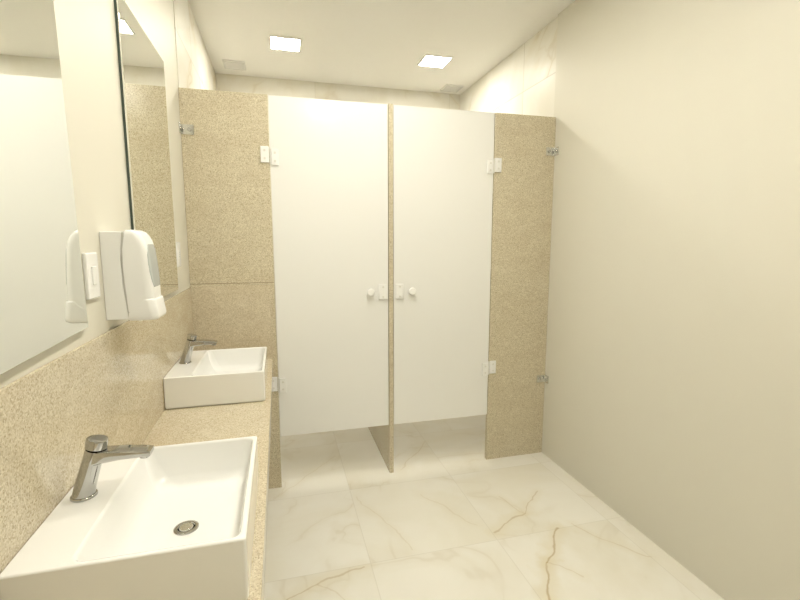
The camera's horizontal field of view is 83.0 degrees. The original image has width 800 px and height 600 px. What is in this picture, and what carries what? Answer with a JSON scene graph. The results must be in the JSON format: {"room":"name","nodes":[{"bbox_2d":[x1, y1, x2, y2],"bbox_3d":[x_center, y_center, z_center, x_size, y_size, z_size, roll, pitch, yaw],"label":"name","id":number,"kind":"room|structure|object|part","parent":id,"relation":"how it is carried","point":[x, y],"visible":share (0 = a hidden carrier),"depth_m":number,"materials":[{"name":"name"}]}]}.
{"room":"public restroom","nodes":[
{"label":"public restroom","id":0,"kind":"room"},
{"bbox_2d":[0,0,189,387],"bbox_3d":[-0.679,-0.025,0.493,0.100,2.920,4.100,-2,8,-15],"label":"wall","id":1,"kind":"structure","parent":0,"point":[86,29],"depth_m":1.28,"materials":[{"name":"beige paint"}]},
{"bbox_2d":[0,0,87,374],"bbox_3d":[-0.701,-0.379,0.752,0.014,1.026,0.647,-2,8,-15],"label":"wall mirror","id":2,"kind":"object","parent":1,"relation":"attached to","point":[43,302],"visible":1,"depth_m":0.90,"materials":[{"name":"clear glass"}]},
{"bbox_2d":[82,252,100,299],"bbox_3d":[-0.803,-0.064,1.180,0.014,0.120,0.076,-2,8,-15],"label":"light switch","id":3,"kind":"object","parent":1,"relation":"attached to","point":[90,262],"visible":1,"depth_m":1.17,"materials":[{"name":"white plastic"}]},
{"bbox_2d":[0,287,194,572],"bbox_3d":[-0.835,0.298,1.341,0.008,0.430,2.423,-2,8,-15],"label":"backsplash","id":4,"kind":"structure","parent":1,"relation":"attached to","point":[111,385],"depth_m":1.04,"materials":[{"name":"stone"}]},
{"bbox_2d":[99,230,165,320],"bbox_3d":[-0.782,-0.071,1.336,0.135,0.269,0.120,-2,8,-15],"label":"soap dispenser","id":5,"kind":"object","parent":1,"relation":"attached to","point":[130,269],"visible":1,"depth_m":1.28,"materials":[{"name":"white plastic"}]},
{"bbox_3d":[-0.754,0.022,1.356,0.077,0.062,0.120,-2,8,-15],"label":"push lever","id":6,"kind":"part","parent":5,"relation":"part of","materials":[{"name":"white plastic"}]},
{"bbox_2d":[114,0,177,296],"bbox_3d":[-0.977,-0.515,1.782,0.014,1.017,0.603,-2,8,-15],"label":"wall mirror","id":7,"kind":"object","parent":1,"relation":"attached to","point":[141,67],"visible":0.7,"depth_m":1.70,"materials":[{"name":"clear glass"}]},
{"bbox_2d":[175,242,180,266],"bbox_3d":[-1.078,-0.221,2.197,0.012,0.120,0.076,-2,8,-15],"label":"wall socket","id":8,"kind":"object","parent":1,"relation":"attached to","point":[178,253],"visible":0.93,"depth_m":2.18,"materials":[{"name":"white plastic"}]},
{"bbox_2d":[142,359,272,599],"bbox_3d":[-0.636,0.553,1.437,0.423,0.100,2.439,-2,8,-15],"label":"countertop","id":9,"kind":"structure","parent":1,"relation":"attached to","point":[237,420],"depth_m":1.64,"materials":[{"name":"stone"}]},
{"bbox_2d":[0,436,258,599],"bbox_3d":[-0.538,0.489,1.027,0.393,0.134,0.468,-2,8,-15],"label":"vessel sink","id":10,"kind":"object","parent":9,"relation":"in","point":[177,522],"visible":0.98,"depth_m":0.92,"materials":[{"name":"white ceramic"}]},
{"bbox_2d":[70,434,153,502],"bbox_3d":[-0.632,0.359,0.990,0.166,0.133,0.052,-2,8,-15],"label":"faucet","id":11,"kind":"object","parent":10,"relation":"on","point":[97,451],"visible":1,"depth_m":0.97,"materials":[{"name":"silver metal"}]},
{"bbox_3d":[-0.612,0.339,0.992,0.124,0.034,0.039,-2,8,-15],"label":"spout","id":12,"kind":"part","parent":11,"relation":"part of","materials":[{"name":"silver metal"}]},
{"bbox_2d":[163,347,267,408],"bbox_3d":[-0.827,0.346,2.105,0.393,0.134,0.468,-2,8,-15],"label":"vessel sink","id":13,"kind":"object","parent":9,"relation":"in","point":[235,375],"visible":0.98,"depth_m":1.91,"materials":[{"name":"white ceramic"}]},
{"bbox_2d":[179,334,217,363],"bbox_3d":[-0.919,0.217,2.058,0.166,0.133,0.052,-2,8,-15],"label":"faucet","id":14,"kind":"object","parent":13,"relation":"on","point":[192,340],"visible":1,"depth_m":2.04,"materials":[{"name":"silver metal"}]},
{"bbox_3d":[-0.899,0.197,2.061,0.124,0.034,0.039,-2,8,-15],"label":"spout","id":15,"kind":"part","parent":14,"relation":"part of","materials":[{"name":"silver metal"}]},
{"bbox_2d":[173,0,215,89],"bbox_3d":[-1.419,-0.392,3.257,0.104,2.920,1.670,-2,8,-15],"label":"tiled wall","id":16,"kind":"structure","parent":0,"point":[195,70],"depth_m":2.72,"materials":[{"name":"stone"}]},
{"bbox_2d":[215,73,459,396],"bbox_3d":[-0.517,-0.544,4.403,2.442,2.920,0.100,-2,8,-15],"label":"wall","id":17,"kind":"structure","parent":0,"point":[224,82],"depth_m":4.15,"materials":[{"name":"paint"}]},
{"bbox_2d":[188,0,574,94],"bbox_3d":[0.238,-1.668,1.393,2.442,0.100,5.970,-2,8,-15],"label":"ceiling","id":18,"kind":"structure","parent":0,"point":[370,43],"depth_m":3.18,"materials":[{"name":"paint"}]},
{"bbox_2d":[222,59,245,69],"bbox_3d":[-1.349,-1.915,3.684,0.170,0.012,0.170,-2,8,-15],"label":"ceiling vent","id":19,"kind":"object","parent":18,"relation":"in","point":[228,64],"visible":1,"depth_m":3.67,"materials":[{"name":"white plastic"}]},
{"bbox_2d":[269,35,301,51],"bbox_3d":[-0.835,-1.865,3.291,0.224,0.008,0.224,-2,8,-15],"label":"recessed light","id":20,"kind":"object","parent":18,"relation":"in","point":[275,42],"visible":1,"depth_m":3.28,"materials":[{"name":"white plastic"}]},
{"bbox_2d":[417,54,452,67],"bbox_3d":[0.278,-1.908,3.616,0.224,0.008,0.224,-2,8,-15],"label":"recessed light","id":21,"kind":"object","parent":18,"relation":"in","point":[436,61],"visible":1,"depth_m":3.61,"materials":[{"name":"white plastic"}]},
{"bbox_2d":[420,56,450,66],"bbox_3d":[0.278,-1.909,3.616,0.200,0.004,0.200,-2,8,-15],"label":"diffuser","id":22,"kind":"object","parent":21,"relation":"attached to","point":[427,61],"depth_m":3.61,"materials":[{"name":"white plastic"}]},
{"bbox_2d":[440,84,463,92],"bbox_3d":[0.486,-1.990,4.250,0.170,0.012,0.170,-2,8,-15],"label":"ceiling vent","id":23,"kind":"object","parent":18,"relation":"in","point":[448,87],"visible":1,"depth_m":4.24,"materials":[{"name":"white plastic"}]},
{"bbox_2d":[264,407,723,599],"bbox_3d":[0.238,1.326,1.790,2.442,0.100,5.970,-2,8,-15],"label":"floor","id":24,"kind":"structure","parent":0,"point":[449,522],"depth_m":2.35,"materials":[{"name":"stone"}]},
{"bbox_2d":[178,88,281,488],"bbox_3d":[-0.937,0.021,2.550,0.447,2.287,0.073,-2,8,-15],"label":"wall","id":25,"kind":"structure","parent":24,"relation":"on","point":[227,185],"depth_m":2.48,"materials":[{"name":"stone"}]},
{"bbox_2d":[190,284,272,358],"bbox_3d":[-0.948,0.132,2.563,0.424,0.437,0.014,-2,8,-15],"label":"backsplash","id":26,"kind":"structure","parent":25,"relation":"attached to","point":[236,316],"depth_m":2.55,"materials":[{"name":"stone"}]},
{"bbox_2d":[260,95,388,435],"bbox_3d":[-0.421,-0.158,2.673,0.722,1.960,0.054,-2,8,-15],"label":"door","id":27,"kind":"structure","parent":25,"relation":"in","point":[328,159],"depth_m":2.67,"materials":[{"name":"white laminate"}]},
{"bbox_3d":[-0.177,-0.046,2.740,0.048,0.048,0.029,-2,8,-15],"label":"knob","id":28,"kind":"part","parent":27,"relation":"part of","materials":[{"name":"white metal"}]},
{"bbox_3d":[-0.103,-0.050,2.769,0.056,0.096,0.011,-2,8,-15],"label":"lock plate","id":29,"kind":"part","parent":27,"relation":"part of","materials":[{"name":"white metal"}]},
{"bbox_2d":[368,104,393,472],"bbox_3d":[-0.270,-0.118,3.592,0.027,2.289,1.679,-2,8,-15],"label":"wall","id":30,"kind":"structure","parent":24,"relation":"on","point":[383,436],"depth_m":2.82,"materials":[{"name":"beige stone"}]},
{"bbox_2d":[485,113,558,459],"bbox_3d":[0.805,-0.040,3.010,0.431,2.287,0.073,-2,8,-15],"label":"wall","id":31,"kind":"structure","parent":24,"relation":"on","point":[522,199],"depth_m":3.01,"materials":[{"name":"stone"}]},
{"bbox_2d":[393,105,501,423],"bbox_3d":[0.302,-0.183,2.864,0.702,1.960,0.054,-2,8,-15],"label":"door","id":32,"kind":"structure","parent":31,"relation":"in","point":[444,167],"depth_m":2.85,"materials":[{"name":"white laminate"}]},
{"bbox_3d":[-0.002,-0.053,2.796,0.056,0.096,0.011,-2,8,-15],"label":"lock plate","id":33,"kind":"part","parent":32,"relation":"part of","materials":[{"name":"white metal"}]},
{"bbox_3d":[0.075,-0.055,2.807,0.048,0.048,0.029,-2,8,-15],"label":"knob","id":34,"kind":"part","parent":32,"relation":"part of","materials":[{"name":"white metal"}]},
{"bbox_2d":[460,17,557,116],"bbox_3d":[0.846,-0.473,3.865,0.086,2.920,1.650,-2,8,-15],"label":"tiled wall","id":35,"kind":"structure","parent":0,"point":[523,83],"depth_m":3.32,"materials":[{"name":"stone"}]},
{"bbox_2d":[542,0,799,599],"bbox_3d":[1.581,-0.106,1.099,0.100,2.920,4.120,-2,8,-15],"label":"wall","id":36,"kind":"structure","parent":0,"point":[672,391],"depth_m":2.04,"materials":[{"name":"beige paint"}]}
]}

